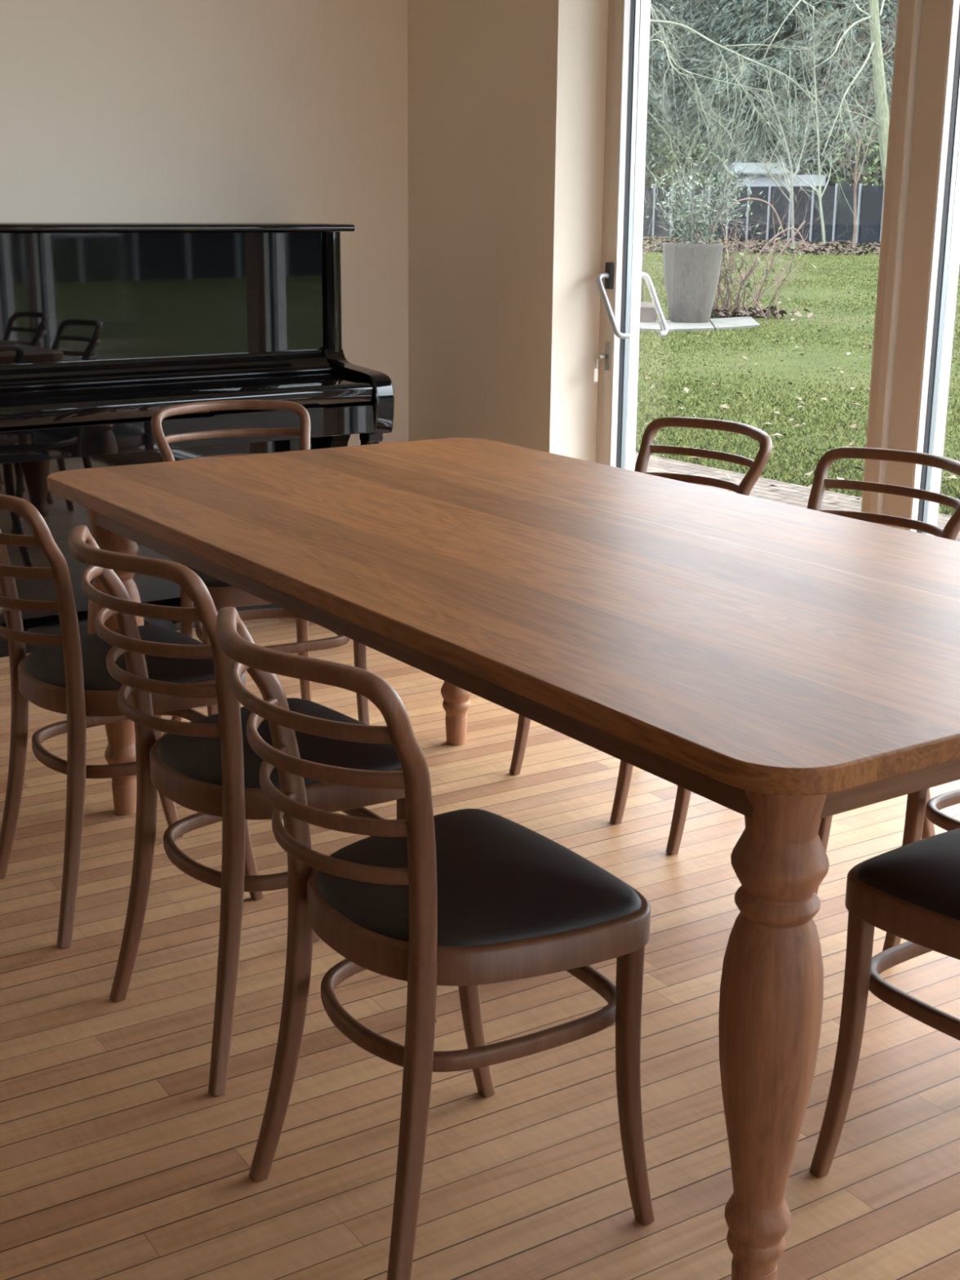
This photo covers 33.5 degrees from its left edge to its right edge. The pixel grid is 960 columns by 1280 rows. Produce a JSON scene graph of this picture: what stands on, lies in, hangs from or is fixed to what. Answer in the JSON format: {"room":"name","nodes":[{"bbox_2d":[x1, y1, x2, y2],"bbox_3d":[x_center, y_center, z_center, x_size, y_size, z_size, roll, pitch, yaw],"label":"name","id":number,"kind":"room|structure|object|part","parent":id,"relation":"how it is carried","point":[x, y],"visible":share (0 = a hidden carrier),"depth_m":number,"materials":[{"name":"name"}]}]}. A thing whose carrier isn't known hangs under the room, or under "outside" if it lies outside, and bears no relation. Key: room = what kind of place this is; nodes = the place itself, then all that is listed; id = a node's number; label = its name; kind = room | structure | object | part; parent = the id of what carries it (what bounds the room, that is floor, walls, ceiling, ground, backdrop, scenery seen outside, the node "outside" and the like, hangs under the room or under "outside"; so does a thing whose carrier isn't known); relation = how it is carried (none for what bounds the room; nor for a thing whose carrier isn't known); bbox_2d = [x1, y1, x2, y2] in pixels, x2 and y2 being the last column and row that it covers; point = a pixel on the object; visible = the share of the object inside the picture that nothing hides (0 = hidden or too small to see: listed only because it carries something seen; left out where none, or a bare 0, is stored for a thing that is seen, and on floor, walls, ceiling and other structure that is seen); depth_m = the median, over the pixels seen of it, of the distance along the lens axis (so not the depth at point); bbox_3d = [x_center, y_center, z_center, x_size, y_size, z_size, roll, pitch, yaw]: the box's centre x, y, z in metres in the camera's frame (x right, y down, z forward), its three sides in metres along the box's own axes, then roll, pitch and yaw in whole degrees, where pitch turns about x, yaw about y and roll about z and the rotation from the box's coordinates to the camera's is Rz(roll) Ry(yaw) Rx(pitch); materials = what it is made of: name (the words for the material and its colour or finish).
{"room":"dining room","nodes":[
{"label":"dining room","id":0,"kind":"room"},
{"bbox_2d":[0,0,408,446],"bbox_3d":[-3.373,-1.061,3.747,8.565,2.620,0.300,-10,18,-33],"label":"wall","id":1,"kind":"structure","parent":0,"point":[115,111],"depth_m":5.17,"materials":[{"name":"beige paint"}]},
{"bbox_2d":[0,597,959,1279],"bbox_3d":[-0.365,1.536,-0.476,8.250,0.120,11.565,-10,18,-33],"label":"floor","id":2,"kind":"structure","parent":0,"point":[118,1160],"depth_m":2.45,"materials":[{"name":"brown wood"}]},
{"bbox_2d":[0,493,263,947],"bbox_3d":[-0.729,0.097,3.007,0.499,0.828,0.423,-10,18,-33],"label":"dining chair","id":3,"kind":"object","parent":2,"relation":"on","point":[68,675],"visible":0.77,"depth_m":2.88,"materials":[{"name":"brown wood"}]},
{"bbox_3d":[-0.921,0.256,3.118,0.097,0.459,0.036,-2,16,-11],"label":"leg","id":4,"kind":"part","parent":3,"relation":"part of","materials":[{"name":"brown wood"}]},
{"bbox_3d":[-0.860,-0.101,2.857,0.172,0.370,0.405,-10,18,-33],"label":"frame","id":5,"kind":"part","parent":3,"relation":"part of","materials":[{"name":"brown wood"}]},
{"bbox_3d":[-0.737,0.328,2.860,0.036,0.459,0.097,10,18,31],"label":"leg","id":6,"kind":"part","parent":3,"relation":"part of","materials":[{"name":"brown wood"}]},
{"bbox_3d":[-0.678,0.063,3.033,0.375,0.047,0.419,-10,18,-33],"label":"seat frame","id":7,"kind":"part","parent":3,"relation":"part of","materials":[{"name":"brown wood"}]},
{"bbox_3d":[-0.661,0.223,3.325,0.066,0.416,0.028,-10,18,-33],"label":"leg","id":8,"kind":"part","parent":3,"relation":"part of","materials":[{"name":"brown wood"}]},
{"bbox_3d":[-0.449,0.306,3.028,0.066,0.416,0.028,-10,18,-33],"label":"leg","id":9,"kind":"part","parent":3,"relation":"part of","materials":[{"name":"brown wood"}]},
{"bbox_2d":[0,222,394,657],"bbox_3d":[-1.074,-0.619,4.826,1.544,1.240,0.666,-10,18,-34],"label":"upright piano","id":10,"kind":"object","parent":2,"relation":"on","point":[105,326],"visible":0.65,"depth_m":4.77,"materials":[{"name":"black wood"}]},
{"bbox_3d":[-1.083,-0.059,4.983,1.420,0.078,0.105,-10,18,-34],"label":"toe rail","id":11,"kind":"part","parent":10,"relation":"part of","materials":[{"name":"black wood"}]},
{"bbox_3d":[-1.091,-0.373,4.914,1.420,0.540,0.026,-10,18,-34],"label":"panel","id":12,"kind":"part","parent":10,"relation":"part of","materials":[{"name":"black wood"}]},
{"bbox_3d":[-1.082,-1.020,4.733,1.400,0.370,0.027,-10,18,-34],"label":"panel","id":13,"kind":"part","parent":10,"relation":"part of","materials":[{"name":"black wood"}]},
{"bbox_3d":[-1.063,-0.812,4.760,1.400,0.048,0.088,-10,18,-34],"label":"ledge moulding","id":14,"kind":"part","parent":10,"relation":"part of","materials":[{"name":"black wood"}]},
{"bbox_3d":[-1.143,-1.234,4.767,1.544,0.022,0.409,-10,18,-34],"label":"lid","id":15,"kind":"part","parent":10,"relation":"part of","materials":[{"name":"black wood"}]},
{"bbox_3d":[-0.398,-0.802,5.078,0.074,0.248,0.361,-10,18,-34],"label":"arm","id":16,"kind":"part","parent":10,"relation":"part of"},
{"bbox_3d":[-0.345,-0.406,5.063,0.054,0.517,0.065,-10,18,-34],"label":"leg","id":17,"kind":"part","parent":10,"relation":"part of","materials":[{"name":"black wood"}]},
{"bbox_2d":[67,524,436,1095],"bbox_3d":[-0.381,0.229,2.535,0.499,0.828,0.423,-10,19,-35],"label":"dining chair","id":18,"kind":"object","parent":2,"relation":"on","point":[208,766],"visible":0.72,"depth_m":2.40,"materials":[{"name":"brown wood"}]},
{"bbox_3d":[-0.575,0.389,2.640,0.097,0.459,0.036,-3,16,-13],"label":"leg","id":19,"kind":"part","parent":18,"relation":"part of","materials":[{"name":"brown wood"}]},
{"bbox_3d":[-0.509,0.032,2.381,0.172,0.370,0.405,-10,19,-35],"label":"frame","id":20,"kind":"part","parent":18,"relation":"part of","materials":[{"name":"brown wood"}]},
{"bbox_3d":[-0.383,0.460,2.387,0.036,0.459,0.097,9,17,29],"label":"leg","id":21,"kind":"part","parent":18,"relation":"part of","materials":[{"name":"brown wood"}]},
{"bbox_3d":[-0.332,0.194,2.562,0.375,0.047,0.419,-10,19,-35],"label":"seat frame","id":22,"kind":"part","parent":18,"relation":"part of","materials":[{"name":"brown wood"}]},
{"bbox_3d":[-0.321,0.354,2.855,0.066,0.416,0.028,-10,19,-35],"label":"leg","id":23,"kind":"part","parent":18,"relation":"part of","materials":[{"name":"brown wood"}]},
{"bbox_3d":[-0.100,0.435,2.564,0.066,0.416,0.028,-10,19,-35],"label":"leg","id":24,"kind":"part","parent":18,"relation":"part of","materials":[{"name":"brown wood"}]},
{"bbox_2d":[151,400,369,724],"bbox_3d":[-0.543,-0.144,3.897,0.423,0.828,0.499,-7,17,-26],"label":"dining chair","id":25,"kind":"object","parent":2,"relation":"on","point":[223,594],"visible":0.41,"depth_m":3.91,"materials":[{"name":"brown wood"}]},
{"bbox_3d":[-0.746,0.024,3.975,0.097,0.459,0.036,13,19,38],"label":"leg","id":26,"kind":"part","parent":25,"relation":"part of","materials":[{"name":"brown wood"}]},
{"bbox_3d":[-0.615,0.126,3.685,0.028,0.416,0.066,-7,17,-26],"label":"leg","id":27,"kind":"part","parent":25,"relation":"part of","materials":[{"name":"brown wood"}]},
{"bbox_3d":[-0.516,-0.155,3.837,0.419,0.047,0.375,-7,17,-26],"label":"seat frame","id":28,"kind":"part","parent":25,"relation":"part of","materials":[{"name":"brown wood"}]},
{"bbox_3d":[-0.616,-0.403,3.975,0.405,0.370,0.172,-7,17,-26],"label":"frame","id":29,"kind":"part","parent":25,"relation":"part of","materials":[{"name":"brown wood"}]},
{"bbox_3d":[-0.456,-0.013,4.120,0.036,0.459,0.097,-1,15,-4],"label":"leg","id":30,"kind":"part","parent":25,"relation":"part of","materials":[{"name":"brown wood"}]},
{"bbox_3d":[-0.282,0.083,3.850,0.028,0.416,0.066,-7,17,-26],"label":"leg","id":31,"kind":"part","parent":25,"relation":"part of","materials":[{"name":"brown wood"}]},
{"bbox_2d":[216,606,654,1279],"bbox_3d":[-0.076,0.368,2.034,0.499,0.828,0.423,-10,18,-33],"label":"dining chair","id":32,"kind":"object","parent":2,"relation":"on","point":[467,899],"visible":1,"depth_m":1.93,"materials":[{"name":"brown wood"}]},
{"bbox_3d":[-0.269,0.526,2.148,0.097,0.459,0.036,-2,15,-10],"label":"leg","id":33,"kind":"part","parent":32,"relation":"part of","materials":[{"name":"brown wood"}]},
{"bbox_3d":[-0.209,0.169,1.887,0.172,0.370,0.405,-10,18,-33],"label":"frame","id":34,"kind":"part","parent":32,"relation":"part of","materials":[{"name":"brown wood"}]},
{"bbox_3d":[-0.087,0.598,1.888,0.036,0.459,0.097,10,18,31],"label":"leg","id":35,"kind":"part","parent":32,"relation":"part of","materials":[{"name":"brown wood"}]},
{"bbox_3d":[-0.007,0.494,2.353,0.066,0.416,0.028,-10,18,-33],"label":"leg","id":36,"kind":"part","parent":32,"relation":"part of","materials":[{"name":"brown wood"}]},
{"bbox_3d":[-0.027,0.334,2.061,0.375,0.047,0.419,-10,18,-33],"label":"seat frame","id":37,"kind":"part","parent":32,"relation":"part of","materials":[{"name":"brown wood"}]},
{"bbox_3d":[0.202,0.577,2.054,0.066,0.416,0.028,-10,18,-33],"label":"leg","id":38,"kind":"part","parent":32,"relation":"part of","materials":[{"name":"brown wood"}]},
{"bbox_2d":[47,437,959,1279],"bbox_3d":[0.138,0.178,2.871,1.105,0.750,2.212,-10,18,-33],"label":"dining table","id":39,"kind":"object","parent":2,"relation":"on","point":[786,668],"visible":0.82,"depth_m":2.25,"materials":[{"name":"brown wood"}]},
{"bbox_3d":[-0.780,0.033,3.433,0.118,0.720,0.118,-10,18,-33],"label":"leg","id":40,"kind":"part","parent":39,"relation":"part of","materials":[{"name":"brown wood"}]},
{"bbox_3d":[-0.057,-0.089,3.905,0.118,0.720,0.118,-10,18,-33],"label":"leg","id":41,"kind":"part","parent":39,"relation":"part of","materials":[{"name":"brown wood"}]},
{"bbox_3d":[0.335,0.473,1.852,0.118,0.720,0.118,-10,18,-33],"label":"leg","id":42,"kind":"part","parent":39,"relation":"part of","materials":[{"name":"brown wood"}]},
{"bbox_2d":[509,416,772,824],"bbox_3d":[0.387,-0.071,3.660,0.499,0.828,0.423,-10,18,-34],"label":"dining chair","id":43,"kind":"object","parent":2,"relation":"on","point":[757,466],"visible":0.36,"depth_m":3.72,"materials":[{"name":"brown wood"}]},
{"bbox_3d":[0.103,0.116,3.744,0.066,0.416,0.028,-10,18,-34],"label":"leg","id":44,"kind":"part","parent":43,"relation":"part of","materials":[{"name":"brown wood"}]},
{"bbox_3d":[0.317,0.198,3.449,0.066,0.416,0.028,-10,18,-34],"label":"leg","id":45,"kind":"part","parent":43,"relation":"part of","materials":[{"name":"brown wood"}]},
{"bbox_3d":[0.520,-0.315,3.691,0.172,0.370,0.405,-10,18,-34],"label":"frame","id":46,"kind":"part","parent":43,"relation":"part of","materials":[{"name":"brown wood"}]},
{"bbox_2d":[666,446,959,894],"bbox_3d":[0.704,0.055,3.207,0.499,0.828,0.423,-10,19,-34],"label":"dining chair","id":47,"kind":"object","parent":2,"relation":"on","point":[951,530],"visible":0.23,"depth_m":3.28,"materials":[{"name":"brown wood"}]},
{"bbox_3d":[0.421,0.243,3.287,0.066,0.416,0.028,-10,19,-34],"label":"leg","id":48,"kind":"part","parent":47,"relation":"part of","materials":[{"name":"brown wood"}]},
{"bbox_3d":[0.638,0.325,2.994,0.066,0.416,0.028,-10,19,-34],"label":"leg","id":49,"kind":"part","parent":47,"relation":"part of","materials":[{"name":"brown wood"}]},
{"bbox_3d":[0.838,-0.189,3.237,0.172,0.370,0.405,-10,19,-34],"label":"frame","id":50,"kind":"part","parent":47,"relation":"part of","materials":[{"name":"brown wood"}]},
{"bbox_3d":[0.895,0.252,3.195,0.097,0.459,0.036,-3,16,-12],"label":"leg","id":51,"kind":"part","parent":47,"relation":"part of","materials":[{"name":"brown wood"}]},
{"bbox_2d":[808,827,959,1177],"bbox_3d":[0.765,0.375,2.034,0.423,0.828,0.499,-10,18,-33],"label":"dining chair","id":52,"kind":"object","parent":2,"relation":"on","point":[910,892],"visible":1,"depth_m":2.08,"materials":[{"name":"brown wood"}]},
{"bbox_3d":[0.488,0.552,2.156,0.028,0.416,0.066,-10,18,-33],"label":"leg","id":53,"kind":"part","parent":52,"relation":"part of","materials":[{"name":"brown wood"}]},
{"bbox_3d":[0.730,0.337,2.075,0.419,0.047,0.375,-10,18,-33],"label":"seat frame","id":54,"kind":"part","parent":52,"relation":"part of","materials":[{"name":"brown wood"}]},
{"bbox_2d":[882,788,959,951],"bbox_3d":[1.034,0.190,2.724,0.499,0.828,0.423,-10,18,-33],"label":"dining chair","id":55,"kind":"object","parent":2,"relation":"on","point":[916,801],"visible":0.34,"depth_m":2.79,"materials":[{"name":"brown wood"}]},
{"bbox_3d":[0.750,0.375,2.813,0.066,0.416,0.028,-10,18,-33],"label":"leg","id":56,"kind":"part","parent":55,"relation":"part of","materials":[{"name":"brown wood"}]},
{"bbox_2d":[407,0,608,462],"bbox_3d":[2.946,-0.343,1.320,0.320,2.620,10.965,-10,18,-33],"label":"wall","id":57,"kind":"structure","parent":0,"point":[506,99],"depth_m":5.16,"materials":[{"name":"beige paint"}]},
{"bbox_2d":[595,0,615,463],"bbox_3d":[1.697,-0.801,3.264,0.106,2.500,4.550,-10,18,-33],"label":"trim","id":58,"kind":"structure","parent":57,"relation":"attached to","point":[611,3],"depth_m":5.02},
{"bbox_2d":[596,0,922,524],"bbox_3d":[0.776,-1.148,4.565,0.215,2.370,1.193,-10,18,-33],"label":"door","id":59,"kind":"structure","parent":57,"relation":"in","point":[623,274],"depth_m":4.88,"materials":[{"name":"white wood"}]},
{"bbox_2d":[593,355,605,382],"bbox_3d":[0.382,-0.866,5.090,0.054,0.084,0.010,-10,18,-33],"label":"key","id":60,"kind":"object","parent":59,"relation":"hanging from","point":[595,370],"visible":1,"depth_m":5.08,"materials":[{"name":"silver metal"}]},
{"bbox_3d":[0.406,-0.908,5.099,0.011,0.090,0.024,-10,18,-33],"label":"lock plate","id":61,"kind":"part","parent":59,"relation":"part of","materials":[{"name":"metal"}]},
{"bbox_3d":[0.414,-1.048,4.995,0.053,0.197,0.129,-10,18,-33],"label":"handle","id":62,"kind":"part","parent":59,"relation":"part of","materials":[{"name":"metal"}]},
{"bbox_3d":[0.801,-1.156,4.596,0.038,2.224,1.093,-10,18,-33],"label":"frame","id":63,"kind":"part","parent":59,"relation":"part of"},
{"bbox_3d":[0.549,-1.071,5.082,0.055,0.195,0.127,-10,18,-33],"label":"handle","id":64,"kind":"part","parent":59,"relation":"part of","materials":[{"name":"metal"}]},
{"bbox_2d":[882,0,959,536],"bbox_3d":[1.847,-0.726,3.053,0.104,2.370,2.592,-10,18,-33],"label":"window","id":65,"kind":"structure","parent":57,"relation":"in","point":[931,246],"depth_m":4.03,"materials":[{"name":"white wood"}]},
{"bbox_3d":[1.883,-0.727,3.058,0.038,2.234,2.444,-10,18,-33],"label":"frame","id":66,"kind":"part","parent":65,"relation":"part of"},
{"bbox_2d":[635,452,959,541],"bbox_3d":[2.474,0.211,4.923,2.705,0.150,23.000,-10,18,-33],"label":"paving","id":67,"kind":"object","parent":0,"point":[791,494],"depth_m":8.25,"materials":[{"name":"stone"}]},
{"bbox_2d":[635,236,959,515],"bbox_3d":[36.683,-20.683,82.557,143.960,0.040,180.000,-10,18,-33],"label":"lawn","id":68,"kind":"structure","parent":0,"point":[786,362],"depth_m":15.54,"materials":[{"name":"plant"}]},
{"bbox_2d":[639,320,661,332],"bbox_3d":[1.819,-3.904,19.747,0.798,0.050,2.079,2,15,5],"label":"stone slab","id":69,"kind":"object","parent":68,"relation":"on","point":[655,326],"visible":0.29,"depth_m":19.09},
{"bbox_2d":[640,302,659,322],"bbox_3d":[2.086,-4.101,19.945,0.312,0.231,0.312,-10,18,-33],"label":"flower pot","id":70,"kind":"object","parent":69,"relation":"on","point":[648,313],"visible":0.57,"depth_m":19.84,"materials":[{"name":"grey ceramic"}]},
{"bbox_2d":[640,222,678,302],"bbox_3d":[1.854,-5.048,21.422,1.498,1.323,1.571,-10,18,-33],"label":"stalks","id":71,"kind":"object","parent":68,"relation":"on","point":[643,282],"visible":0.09,"depth_m":21.40},
{"bbox_2d":[644,0,688,187],"bbox_3d":[10.171,-33.857,98.045,7.923,17.203,7.677,-10,18,-33],"label":"conifer tree","id":72,"kind":"object","parent":68,"relation":"on","point":[656,28],"visible":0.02,"depth_m":97.59,"materials":[{"name":"green plant"}]},
{"bbox_2d":[645,0,702,169],"bbox_3d":[7.693,-36.469,89.338,12.551,26.814,11.447,7,17,23],"label":"conifer tree","id":73,"kind":"object","parent":68,"relation":"on","point":[664,9],"visible":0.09,"depth_m":89.51,"materials":[{"name":"green plant"}]},
{"bbox_2d":[644,102,709,187],"bbox_3d":[10.224,-25.522,88.490,9.666,9.210,8.390,-10,18,-33],"label":"bush","id":74,"kind":"object","parent":68,"relation":"on","point":[660,151],"visible":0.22,"depth_m":87.51,"materials":[{"name":"green plant"}]},
{"bbox_2d":[653,0,703,88],"bbox_3d":[13.074,-49.749,127.124,13.264,32.864,14.318,4,16,13],"label":"conifer tree","id":75,"kind":"object","parent":68,"relation":"on","point":[664,0],"visible":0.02,"depth_m":126.60,"materials":[{"name":"green plant"}]},
{"bbox_2d":[644,109,715,187],"bbox_3d":[9.167,-25.579,88.414,10.767,8.032,9.288,-10,18,-33],"label":"bush","id":76,"kind":"object","parent":68,"relation":"on","point":[653,153],"visible":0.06,"depth_m":89.84,"materials":[{"name":"green plant"}]},
{"bbox_2d":[659,320,714,332],"bbox_3d":[2.542,-3.869,19.645,0.625,0.050,1.987,2,15,5],"label":"stone slab","id":77,"kind":"object","parent":68,"relation":"on","point":[673,326],"visible":0.64,"depth_m":19.17,"materials":[{"name":"grey stone"}]},
{"bbox_2d":[662,242,723,323],"bbox_3d":[2.640,-4.464,19.919,0.754,0.956,0.754,-10,18,-33],"label":"planter","id":78,"kind":"object","parent":77,"relation":"on","point":[691,272],"visible":0.98,"depth_m":19.66,"materials":[{"name":"grey concrete"}]},
{"bbox_2d":[645,85,782,244],"bbox_3d":[2.856,-5.743,19.542,1.794,1.946,1.724,2,15,6],"label":"shrub","id":79,"kind":"object","parent":78,"relation":"in","point":[695,223],"visible":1,"depth_m":19.63,"materials":[{"name":"green plant"}]},
{"bbox_2d":[652,0,733,182],"bbox_3d":[14.222,-40.957,110.704,10.623,24.383,9.841,4,16,11],"label":"conifer tree","id":80,"kind":"object","parent":68,"relation":"on","point":[667,2],"visible":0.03,"depth_m":110.18,"materials":[{"name":"green plant"}]},
{"bbox_2d":[644,93,747,186],"bbox_3d":[12.058,-25.270,87.319,8.371,8.918,9.320,-10,18,-33],"label":"bush","id":81,"kind":"object","parent":68,"relation":"on","point":[672,166],"visible":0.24,"depth_m":85.72,"materials":[{"name":"green plant"}]},
{"bbox_2d":[644,0,768,186],"bbox_3d":[13.971,-36.551,94.410,10.406,24.376,11.410,-10,18,-33],"label":"conifer tree","id":82,"kind":"object","parent":68,"relation":"on","point":[704,10],"visible":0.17,"depth_m":94.59,"materials":[{"name":"green plant"}]},
{"bbox_2d":[677,128,751,186],"bbox_3d":[13.001,-24.051,85.334,5.052,7.288,8.730,-1,15,-6],"label":"bush","id":83,"kind":"object","parent":68,"relation":"on","point":[717,160],"visible":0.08,"depth_m":83.94,"materials":[{"name":"green plant"}]},
{"bbox_2d":[671,0,793,186],"bbox_3d":[14.815,-32.783,86.640,8.407,21.202,9.140,14,20,40],"label":"conifer tree","id":84,"kind":"object","parent":68,"relation":"on","point":[718,17],"visible":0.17,"depth_m":86.39,"materials":[{"name":"green plant"}]},
{"bbox_2d":[709,315,759,330],"bbox_3d":[3.204,-3.987,20.097,0.571,0.050,2.255,2,15,5],"label":"stone slab","id":85,"kind":"object","parent":68,"relation":"on","point":[740,322],"visible":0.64,"depth_m":19.88,"materials":[{"name":"grey stone"}]},
{"bbox_2d":[643,161,859,319],"bbox_3d":[3.538,-5.299,21.028,3.026,2.102,2.557,7,16,21],"label":"bare shrub","id":86,"kind":"object","parent":68,"relation":"on","point":[724,310],"visible":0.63,"depth_m":21.05,"materials":[{"name":"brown plant"}]},
{"bbox_2d":[642,234,880,255],"bbox_3d":[15.693,-17.465,69.847,19.979,0.306,41.698,2,15,4],"label":"bed","id":87,"kind":"object","parent":68,"relation":"on","point":[827,247],"visible":0.3,"depth_m":58.60,"materials":[{"name":"brown soil"}]},
{"bbox_2d":[642,182,884,244],"bbox_3d":[8.729,-20.946,78.075,2.515,2.550,43.849,-10,18,-33],"label":"fence","id":88,"kind":"object","parent":68,"relation":"on","point":[869,211],"visible":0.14,"depth_m":69.74,"materials":[{"name":"grey metal"}]},
{"bbox_3d":[8.544,-21.006,78.289,0.102,2.550,0.102,-3,16,-11],"label":"post","id":89,"kind":"part","parent":88,"relation":"part of","materials":[{"name":"grey metal"}]},
{"bbox_3d":[9.271,-20.680,77.117,0.102,2.550,0.102,10,18,32],"label":"post","id":90,"kind":"part","parent":88,"relation":"part of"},
{"bbox_3d":[9.997,-20.354,75.945,0.102,2.550,0.102,10,18,32],"label":"post","id":91,"kind":"part","parent":88,"relation":"part of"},
{"bbox_3d":[10.724,-20.029,74.773,0.102,2.550,0.102,-3,16,-11],"label":"post","id":92,"kind":"part","parent":88,"relation":"part of","materials":[{"name":"grey metal"}]},
{"bbox_3d":[11.450,-19.703,73.602,0.102,2.550,0.102,-3,16,-11],"label":"post","id":93,"kind":"part","parent":88,"relation":"part of","materials":[{"name":"grey metal"}]},
{"bbox_3d":[12.176,-19.378,72.430,0.102,2.550,0.102,-3,16,-11],"label":"post","id":94,"kind":"part","parent":88,"relation":"part of","materials":[{"name":"grey metal"}]},
{"bbox_3d":[12.903,-19.052,71.258,0.102,2.550,0.102,-3,16,-11],"label":"post","id":95,"kind":"part","parent":88,"relation":"part of","materials":[{"name":"grey metal"}]},
{"bbox_3d":[13.629,-18.726,70.086,0.102,2.550,0.102,-3,16,-11],"label":"post","id":96,"kind":"part","parent":88,"relation":"part of","materials":[{"name":"grey metal"}]},
{"bbox_3d":[14.356,-18.401,68.915,0.102,2.550,0.102,10,18,32],"label":"post","id":97,"kind":"part","parent":88,"relation":"part of","materials":[{"name":"grey metal"}]},
{"bbox_3d":[15.082,-18.075,67.743,0.102,2.550,0.102,10,18,32],"label":"post","id":98,"kind":"part","parent":88,"relation":"part of","materials":[{"name":"grey metal"}]},
{"bbox_3d":[15.808,-17.749,66.571,0.102,2.550,0.102,-3,16,-11],"label":"post","id":99,"kind":"part","parent":88,"relation":"part of","materials":[{"name":"grey metal"}]},
{"bbox_3d":[16.535,-17.424,65.399,0.102,2.550,0.102,10,18,32],"label":"post","id":100,"kind":"part","parent":88,"relation":"part of","materials":[{"name":"grey metal"}]},
{"bbox_2d":[641,0,890,271],"bbox_3d":[3.295,-8.291,22.251,4.555,7.235,6.442,-2,15,-9],"label":"bare tree","id":101,"kind":"object","parent":68,"relation":"on","point":[657,20],"visible":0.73,"depth_m":22.16,"materials":[{"name":"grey plant"}]},
{"bbox_2d":[682,0,860,186],"bbox_3d":[14.776,-29.893,76.026,8.407,21.202,9.140,14,20,40],"label":"conifer tree","id":102,"kind":"object","parent":68,"relation":"on","point":[762,10],"visible":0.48,"depth_m":75.71,"materials":[{"name":"green plant"}]},
{"bbox_2d":[709,4,833,246],"bbox_3d":[10.512,-18.656,58.012,4.552,8.715,4.534,-7,17,-25],"label":"sapling","id":103,"kind":"object","parent":68,"relation":"on","point":[791,192],"visible":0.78,"depth_m":57.83,"materials":[{"name":"plant"}]},
{"bbox_2d":[727,162,826,186],"bbox_3d":[13.813,-20.531,74.628,4.200,3.450,2.600,1,15,0],"label":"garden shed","id":104,"kind":"object","parent":68,"relation":"on","point":[746,173],"visible":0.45,"depth_m":73.43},
{"bbox_2d":[688,0,897,238],"bbox_3d":[8.631,-13.751,37.355,5.148,10.030,7.727,11,19,35],"label":"bare tree","id":105,"kind":"object","parent":68,"relation":"on","point":[880,93],"visible":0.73,"depth_m":37.98,"materials":[{"name":"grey plant"}]},
{"bbox_2d":[761,0,830,162],"bbox_3d":[21.434,-41.690,108.967,12.551,26.814,11.447,1,15,0],"label":"conifer tree","id":106,"kind":"object","parent":68,"relation":"on","point":[794,0],"visible":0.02,"depth_m":108.64,"materials":[{"name":"green plant"}]},
{"bbox_2d":[636,262,959,500],"bbox_3d":[3.442,-5.908,27.067,11.989,0.055,38.947,6,16,19],"label":"leaf litter","id":107,"kind":"object","parent":68,"relation":"on","point":[686,389],"visible":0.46,"depth_m":11.47,"materials":[{"name":"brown plant"}]},
{"bbox_2d":[752,0,857,244],"bbox_3d":[13.169,-21.161,63.739,3.928,10.599,4.782,0,15,-2],"label":"sapling","id":108,"kind":"object","parent":68,"relation":"on","point":[819,193],"visible":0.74,"depth_m":63.71,"materials":[{"name":"green plant"}]},
{"bbox_2d":[742,0,893,186],"bbox_3d":[16.121,-29.139,75.281,7.986,20.142,8.683,-11,19,-36],"label":"conifer tree","id":109,"kind":"object","parent":68,"relation":"on","point":[812,2],"visible":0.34,"depth_m":74.24,"materials":[{"name":"green plant"}]},
{"bbox_2d":[762,0,897,186],"bbox_3d":[17.528,-29.096,73.991,8.363,20.720,9.434,3,15,9],"label":"conifer tree","id":110,"kind":"object","parent":68,"relation":"on","point":[890,30],"visible":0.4,"depth_m":73.54,"materials":[{"name":"green plant"}]},
{"bbox_2d":[774,0,889,173],"bbox_3d":[16.139,-23.637,72.461,5.470,10.841,6.192,1,15,1],"label":"sapling","id":111,"kind":"object","parent":68,"relation":"on","point":[825,86],"visible":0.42,"depth_m":73.02,"materials":[{"name":"green plant"}]},
{"bbox_2d":[800,95,883,186],"bbox_3d":[17.962,-21.264,73.345,6.206,8.159,6.673,7,17,23],"label":"bush","id":112,"kind":"object","parent":68,"relation":"on","point":[868,179],"visible":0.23,"depth_m":72.45,"materials":[{"name":"green plant"}]},
{"bbox_2d":[829,5,881,186],"bbox_3d":[27.577,-39.225,111.945,9.508,20.644,9.213,1,15,2],"label":"conifer tree","id":113,"kind":"object","parent":68,"relation":"on","point":[868,6],"visible":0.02,"depth_m":112.00,"materials":[{"name":"green plant"}]},
{"bbox_2d":[817,17,896,247],"bbox_3d":[13.727,-18.831,56.724,4.270,9.787,5.013,-1,15,-4],"label":"sapling","id":114,"kind":"object","parent":68,"relation":"on","point":[855,173],"visible":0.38,"depth_m":58.23,"materials":[{"name":"plant"}]},
{"bbox_2d":[825,0,896,186],"bbox_3d":[22.932,-34.261,90.360,9.597,22.263,8.827,6,16,20],"label":"conifer tree","id":115,"kind":"object","parent":68,"relation":"on","point":[890,22],"visible":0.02,"depth_m":90.25,"materials":[{"name":"green plant"}]},
{"bbox_2d":[838,0,897,170],"bbox_3d":[22.778,-32.114,78.406,9.839,24.376,11.098,-6,17,-23],"label":"conifer tree","id":116,"kind":"object","parent":68,"relation":"on","point":[886,7],"visible":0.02,"depth_m":79.64,"materials":[{"name":"green plant"}]}
]}

